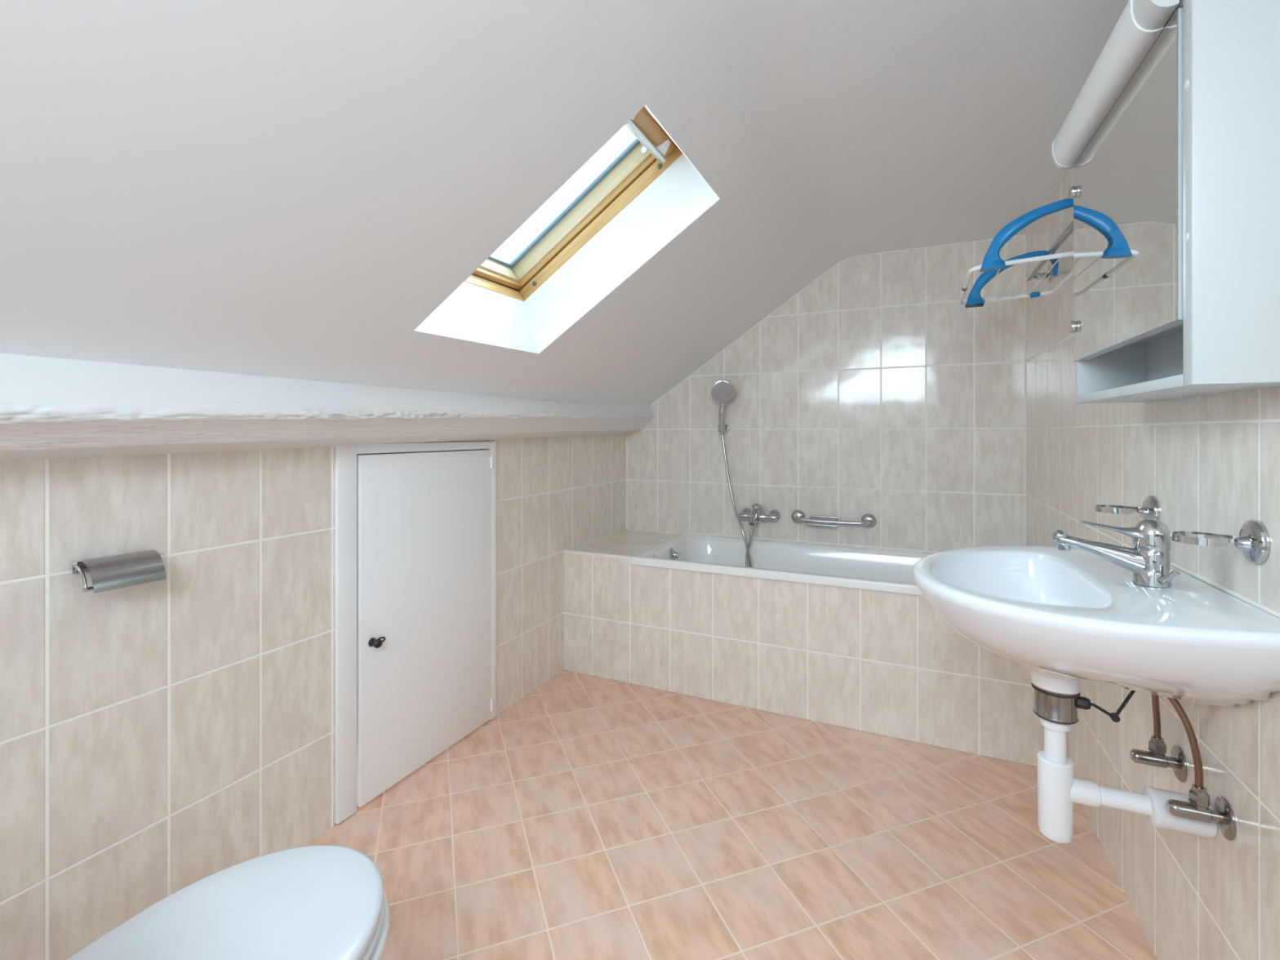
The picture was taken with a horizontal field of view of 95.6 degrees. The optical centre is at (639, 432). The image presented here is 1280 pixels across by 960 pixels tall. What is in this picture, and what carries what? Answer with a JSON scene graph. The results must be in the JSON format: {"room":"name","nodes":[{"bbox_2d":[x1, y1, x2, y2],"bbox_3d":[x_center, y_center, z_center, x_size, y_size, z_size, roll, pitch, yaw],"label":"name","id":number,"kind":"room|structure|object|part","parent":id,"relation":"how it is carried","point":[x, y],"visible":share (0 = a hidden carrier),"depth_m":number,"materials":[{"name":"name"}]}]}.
{"room":"bathroom","nodes":[
{"label":"bathroom","id":0,"kind":"room"},
{"bbox_2d":[0,433,626,959],"bbox_3d":[-1.233,0.462,1.129,0.100,1.400,5.200,0,0,25],"label":"wall","id":1,"kind":"structure","parent":0,"point":[158,738],"depth_m":1.36,"materials":[{"name":"beige tile"}]},
{"bbox_2d":[71,549,166,592],"bbox_3d":[-1.095,0.290,1.222,0.070,0.059,0.134,0,0,25],"label":"paper holder","id":2,"kind":"object","parent":1,"relation":"attached to","point":[121,571],"visible":1,"depth_m":1.21,"materials":[{"name":"silver metal"}]},
{"bbox_3d":[-1.102,0.293,1.222,0.053,0.050,0.127,0,0,25],"label":"roll rod","id":3,"kind":"part","parent":2,"relation":"part of","materials":[{"name":"silver metal"}]},
{"bbox_3d":[-1.128,0.275,1.230,0.004,0.024,0.115,0,0,25],"label":"wall plate","id":4,"kind":"part","parent":2,"relation":"part of","materials":[{"name":"silver metal"}]},
{"bbox_2d":[334,441,496,824],"bbox_3d":[-0.739,0.597,2.037,0.082,1.122,0.721,0,0,25],"label":"door","id":5,"kind":"structure","parent":1,"relation":"in","point":[415,532],"depth_m":1.95,"materials":[{"name":"white wood"}]},
{"bbox_3d":[-0.822,0.656,1.807,0.036,0.028,0.028,0,0,25],"label":"lock knob","id":6,"kind":"part","parent":5,"relation":"part of","materials":[{"name":"black metal"}]},
{"bbox_2d":[0,0,1128,404],"bbox_3d":[-0.248,-0.462,0.666,2.243,0.930,5.200,0,0,25],"label":"ceiling","id":7,"kind":"structure","parent":0,"point":[301,189],"depth_m":1.22,"materials":[{"name":"white paint"}]},
{"bbox_2d":[0,352,655,461],"bbox_3d":[-1.101,-0.031,1.067,0.193,0.268,5.200,0,0,25],"label":"ceiling beam","id":8,"kind":"structure","parent":7,"relation":"attached to","point":[51,407],"depth_m":1.31,"materials":[{"name":"white paint"}]},
{"bbox_2d":[464,106,682,301],"bbox_3d":[-0.319,-0.763,1.743,0.812,0.626,0.739,0,0,25],"label":"window","id":9,"kind":"structure","parent":7,"relation":"attached to","point":[652,151],"depth_m":1.97,"materials":[{"name":"brown wood"}]},
{"bbox_3d":[-0.307,-0.728,1.741,0.708,0.023,0.601,-37,-15,21],"label":"sash rail","id":10,"kind":"part","parent":9,"relation":"part of","materials":[{"name":"brown wood"}]},
{"bbox_3d":[-0.331,-0.765,1.752,0.710,0.073,0.609,-37,-15,21],"label":"sash","id":11,"kind":"part","parent":9,"relation":"part of","materials":[{"name":"brown wood"}]},
{"bbox_3d":[-0.307,-0.728,1.741,0.668,0.023,0.601,-37,-15,21],"label":"sash","id":12,"kind":"part","parent":9,"relation":"part of","materials":[{"name":"brown wood"}]},
{"bbox_3d":[-0.277,-0.704,1.723,0.738,0.047,0.679,-37,-15,21],"label":"frame","id":13,"kind":"part","parent":9,"relation":"part of","materials":[{"name":"brown wood"}]},
{"bbox_3d":[0.013,-0.923,1.892,0.022,0.022,0.003,-37,-15,21],"label":"rating plate","id":14,"kind":"part","parent":9,"relation":"part of","materials":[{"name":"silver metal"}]},
{"bbox_3d":[-0.029,-0.912,1.609,0.048,0.035,0.563,-37,-15,21],"label":"sash rail","id":15,"kind":"part","parent":9,"relation":"part of","materials":[{"name":"brown wood"}]},
{"bbox_2d":[305,669,1157,959],"bbox_3d":[-0.238,1.212,0.661,2.220,0.100,5.320,0,0,25],"label":"floor","id":16,"kind":"structure","parent":0,"point":[591,817],"depth_m":1.63,"materials":[{"name":"beige tile"}]},
{"bbox_2d":[66,844,390,959],"bbox_3d":[-0.655,0.781,0.703,0.406,0.759,0.751,0,0,25],"label":"toilet","id":17,"kind":"object","parent":16,"relation":"on","point":[312,902],"visible":1,"depth_m":0.89,"materials":[{"name":"white plastic"}]},
{"bbox_3d":[-0.595,0.773,0.830,0.392,0.022,0.453,0,0,25],"label":"seat","id":18,"kind":"part","parent":17,"relation":"part of","materials":[{"name":"white plastic"}]},
{"bbox_3d":[-0.616,0.973,0.784,0.406,0.375,0.571,0,0,25],"label":"bowl","id":19,"kind":"part","parent":17,"relation":"part of","materials":[{"name":"white ceramic"}]},
{"bbox_2d":[563,528,1044,766],"bbox_3d":[0.681,0.867,2.720,2.012,0.588,0.689,0,0,25],"label":"surround","id":20,"kind":"object","parent":16,"relation":"on","point":[882,663],"visible":0.94,"depth_m":2.37,"materials":[{"name":"beige tile"}]},
{"bbox_2d":[631,532,938,595],"bbox_3d":[0.843,0.769,2.639,1.636,0.407,0.700,0,0,25],"label":"bathtub","id":21,"kind":"object","parent":20,"relation":"in","point":[846,566],"visible":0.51,"depth_m":2.87,"materials":[{"name":"white ceramic"}]},
{"bbox_2d":[626,235,1024,551],"bbox_3d":[0.885,-0.038,3.050,2.220,2.400,0.080,0,0,25],"label":"wall","id":22,"kind":"structure","parent":0,"point":[872,390],"depth_m":2.89,"materials":[{"name":"beige tile"}]},
{"bbox_2d":[626,433,626,528],"bbox_3d":[-0.082,0.272,3.460,0.006,0.620,0.005,0,0,25],"label":"trim","id":23,"kind":"structure","parent":22,"relation":"attached to","point":[626,433],"depth_m":3.46,"materials":[{"name":"white"}]},
{"bbox_2d":[717,424,728,432],"bbox_3d":[0.455,-0.022,3.169,0.048,0.046,0.071,0,0,25],"label":"bracket","id":24,"kind":"object","parent":22,"relation":"attached to","point":[722,428],"visible":0.99,"depth_m":3.15,"materials":[{"name":"silver metal"}]},
{"bbox_2d":[710,380,754,567],"bbox_3d":[0.519,0.318,3.068,0.282,1.194,0.100,0,0,31],"label":"shower","id":25,"kind":"object","parent":22,"relation":"attached to","point":[722,392],"visible":0.73,"depth_m":3.09,"materials":[{"name":"silver metal"}]},
{"bbox_3d":[0.452,-0.116,3.126,0.064,0.203,0.073,0,0,25],"label":"handle","id":26,"kind":"part","parent":25,"relation":"part of","materials":[{"name":"silver metal"}]},
{"bbox_2d":[739,502,781,525],"bbox_3d":[0.614,0.426,3.042,0.214,0.114,0.164,0,0,25],"label":"mixer","id":27,"kind":"object","parent":22,"relation":"attached to","point":[757,515],"visible":1,"depth_m":3.04,"materials":[{"name":"silver metal"}]},
{"bbox_3d":[0.592,0.459,3.022,0.041,0.048,0.080,0,0,25],"label":"spout","id":28,"kind":"part","parent":27,"relation":"part of","materials":[{"name":"silver metal"}]},
{"bbox_3d":[0.601,0.387,3.020,0.052,0.036,0.113,0,0,25],"label":"lever","id":29,"kind":"part","parent":27,"relation":"part of","materials":[{"name":"silver metal"}]},
{"bbox_2d":[791,509,876,528],"bbox_3d":[0.964,0.440,2.920,0.416,0.072,0.088,0,0,25],"label":"grab rail","id":30,"kind":"object","parent":22,"relation":"attached to","point":[868,520],"visible":1,"depth_m":2.90,"materials":[{"name":"silver metal"}]},
{"bbox_3d":[0.909,0.457,2.910,0.153,0.026,0.022,0,0,25],"label":"soap rod","id":31,"kind":"part","parent":30,"relation":"part of","materials":[{"name":"silver metal"}]},
{"bbox_3d":[0.924,0.435,2.922,0.136,0.030,0.028,0,0,25],"label":"soap rod","id":32,"kind":"part","parent":30,"relation":"part of","materials":[{"name":"silver metal"}]},
{"bbox_3d":[0.964,0.443,2.919,0.366,0.028,0.071,0,0,25],"label":"rail","id":33,"kind":"part","parent":30,"relation":"part of","materials":[{"name":"silver metal"}]},
{"bbox_2d":[1025,167,1279,959],"bbox_3d":[0.732,-0.038,0.239,0.100,2.400,5.263,0,0,24],"label":"wall","id":34,"kind":"structure","parent":0,"point":[1211,464],"depth_m":1.21,"materials":[{"name":"beige tile"}]},
{"bbox_2d":[650,169,1067,405],"bbox_3d":[0.206,-0.522,1.448,1.918,0.734,3.402,0,0,25],"label":"trim","id":35,"kind":"structure","parent":34,"relation":"attached to","point":[1066,171],"depth_m":2.92,"materials":[{"name":"white"}]},
{"bbox_2d":[957,198,1073,307],"bbox_3d":[1.191,-0.544,1.829,0.307,0.175,0.542,0,0,25],"label":"drying rack","id":36,"kind":"object","parent":34,"relation":"attached to","point":[993,264],"visible":0.83,"depth_m":1.64,"materials":[{"name":"blue plastic"}]},
{"bbox_3d":[1.312,-0.546,2.054,0.280,0.171,0.032,0,0,25],"label":"hook arm","id":37,"kind":"part","parent":36,"relation":"part of","materials":[{"name":"blue plastic"}]},
{"bbox_3d":[1.188,-0.476,1.831,0.298,0.026,0.523,0,0,25],"label":"frame","id":38,"kind":"part","parent":36,"relation":"part of","materials":[{"name":"white"}]},
{"bbox_3d":[1.095,-0.546,1.593,0.280,0.171,0.032,0,0,25],"label":"hook arm","id":39,"kind":"part","parent":36,"relation":"part of","materials":[{"name":"blue plastic"}]},
{"bbox_2d":[1024,235,1025,546],"bbox_3d":[1.732,-0.153,2.607,0.006,1.470,0.005,0,0,25],"label":"trim","id":40,"kind":"structure","parent":34,"relation":"attached to","point":[1024,236],"depth_m":2.61,"materials":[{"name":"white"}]},
{"bbox_2d":[1026,219,1073,281],"bbox_3d":[1.349,-0.595,1.837,0.075,0.052,0.852,0,0,24],"label":"towel rail","id":41,"kind":"object","parent":34,"relation":"attached to","point":[1068,230],"visible":0.42,"depth_m":1.91,"materials":[{"name":"silver metal"}]},
{"bbox_3d":[1.508,-0.594,2.205,0.066,0.020,0.022,0,0,25],"label":"post","id":42,"kind":"part","parent":41,"relation":"part of","materials":[{"name":"silver metal"}]},
{"bbox_2d":[912,546,1279,707],"bbox_3d":[0.820,0.387,1.164,0.495,0.236,0.664,0,0,24],"label":"washbasin","id":43,"kind":"object","parent":34,"relation":"attached to","point":[1073,616],"visible":0.96,"depth_m":0.95,"materials":[{"name":"white ceramic"}]},
{"bbox_2d":[1052,519,1180,587],"bbox_3d":[0.877,0.218,1.080,0.180,0.118,0.072,0,0,24],"label":"mixer","id":44,"kind":"object","parent":43,"relation":"on","point":[1148,561],"visible":1,"depth_m":1.06,"materials":[{"name":"silver metal"}]},
{"bbox_3d":[0.869,0.227,1.093,0.154,0.080,0.044,0,0,24],"label":"spout","id":45,"kind":"part","parent":44,"relation":"part of","materials":[{"name":"silver metal"}]},
{"bbox_3d":[0.885,0.185,1.086,0.098,0.034,0.042,0,0,24],"label":"lever","id":46,"kind":"part","parent":44,"relation":"part of","materials":[{"name":"silver metal"}]},
{"bbox_3d":[0.935,0.250,1.030,0.036,0.041,0.021,0,0,42],"label":"pop rod","id":47,"kind":"part","parent":44,"relation":"part of","materials":[{"name":"silver metal"}]},
{"bbox_2d":[1031,682,1217,843],"bbox_3d":[0.919,0.648,1.120,0.274,0.319,0.080,0,0,24],"label":"trap","id":48,"kind":"object","parent":43,"relation":"attached to","point":[1058,788],"visible":0.94,"depth_m":1.13,"materials":[{"name":"white plastic"}]},
{"bbox_2d":[1037,750,1074,843],"bbox_3d":[0.830,0.729,1.159,0.060,0.158,0.060,0,0,24],"label":"bottle","id":49,"kind":"object","parent":48,"relation":"on","point":[1055,773],"depth_m":1.14,"materials":[{"name":"white plastic"}]},
{"bbox_2d":[1094,495,1159,520],"bbox_3d":[1.102,0.176,1.321,0.105,0.069,0.074,0,0,24],"label":"holder","id":50,"kind":"object","parent":34,"relation":"attached to","point":[1149,509],"visible":0.88,"depth_m":1.30,"materials":[{"name":"silver metal"}]},
{"bbox_2d":[1129,694,1186,782],"bbox_3d":[1.058,0.584,1.174,0.090,0.242,0.081,0,0,8],"label":"angle valve","id":51,"kind":"object","parent":34,"relation":"attached to","point":[1156,757],"visible":0.8,"depth_m":1.18,"materials":[{"name":"silver metal"}]},
{"bbox_2d":[1050,0,1279,403],"bbox_3d":[0.960,-0.456,1.098,0.181,0.774,0.613,0,0,24],"label":"upper cabinet","id":52,"kind":"object","parent":34,"relation":"attached to","point":[1171,140],"visible":1,"depth_m":0.88,"materials":[{"name":"grey laminate"}]},
{"bbox_3d":[1.028,-0.571,1.379,0.011,0.028,0.028,0,0,24],"label":"mirror knob","id":53,"kind":"part","parent":52,"relation":"part of","materials":[{"name":"silver metal"}]},
{"bbox_3d":[1.028,-0.251,1.379,0.011,0.028,0.028,0,0,24],"label":"mirror knob","id":54,"kind":"part","parent":52,"relation":"part of","materials":[{"name":"silver metal"}]},
{"bbox_2d":[1050,0,1179,169],"bbox_3d":[0.903,-0.674,1.140,0.055,0.079,0.584,0,0,25],"label":"lamp","id":55,"kind":"object","parent":52,"relation":"attached to","point":[1143,25],"depth_m":1.05,"materials":[{"name":"white plastic"}]},
{"bbox_2d":[1073,8,1177,361],"bbox_3d":[0.924,-0.404,1.131,0.002,0.468,0.565,0,0,24],"label":"mirror glass","id":56,"kind":"object","parent":52,"relation":"attached to","point":[1126,166],"depth_m":1.04,"materials":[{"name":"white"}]},
{"bbox_3d":[0.935,-0.404,1.126,0.022,0.468,0.564,0,0,24],"label":"mirror door","id":57,"kind":"part","parent":52,"relation":"part of","materials":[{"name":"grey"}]},
{"bbox_2d":[1166,697,1235,840],"bbox_3d":[0.984,0.587,1.027,0.080,0.236,0.066,0,0,24],"label":"angle valve","id":58,"kind":"object","parent":34,"relation":"attached to","point":[1197,809],"visible":0.94,"depth_m":1.02,"materials":[{"name":"silver metal"}]},
{"bbox_2d":[1170,520,1270,564],"bbox_3d":[0.934,0.174,0.944,0.105,0.069,0.074,0,0,24],"label":"holder","id":59,"kind":"object","parent":34,"relation":"attached to","point":[1253,540],"visible":1,"depth_m":0.92,"materials":[{"name":"silver metal"}]}
]}

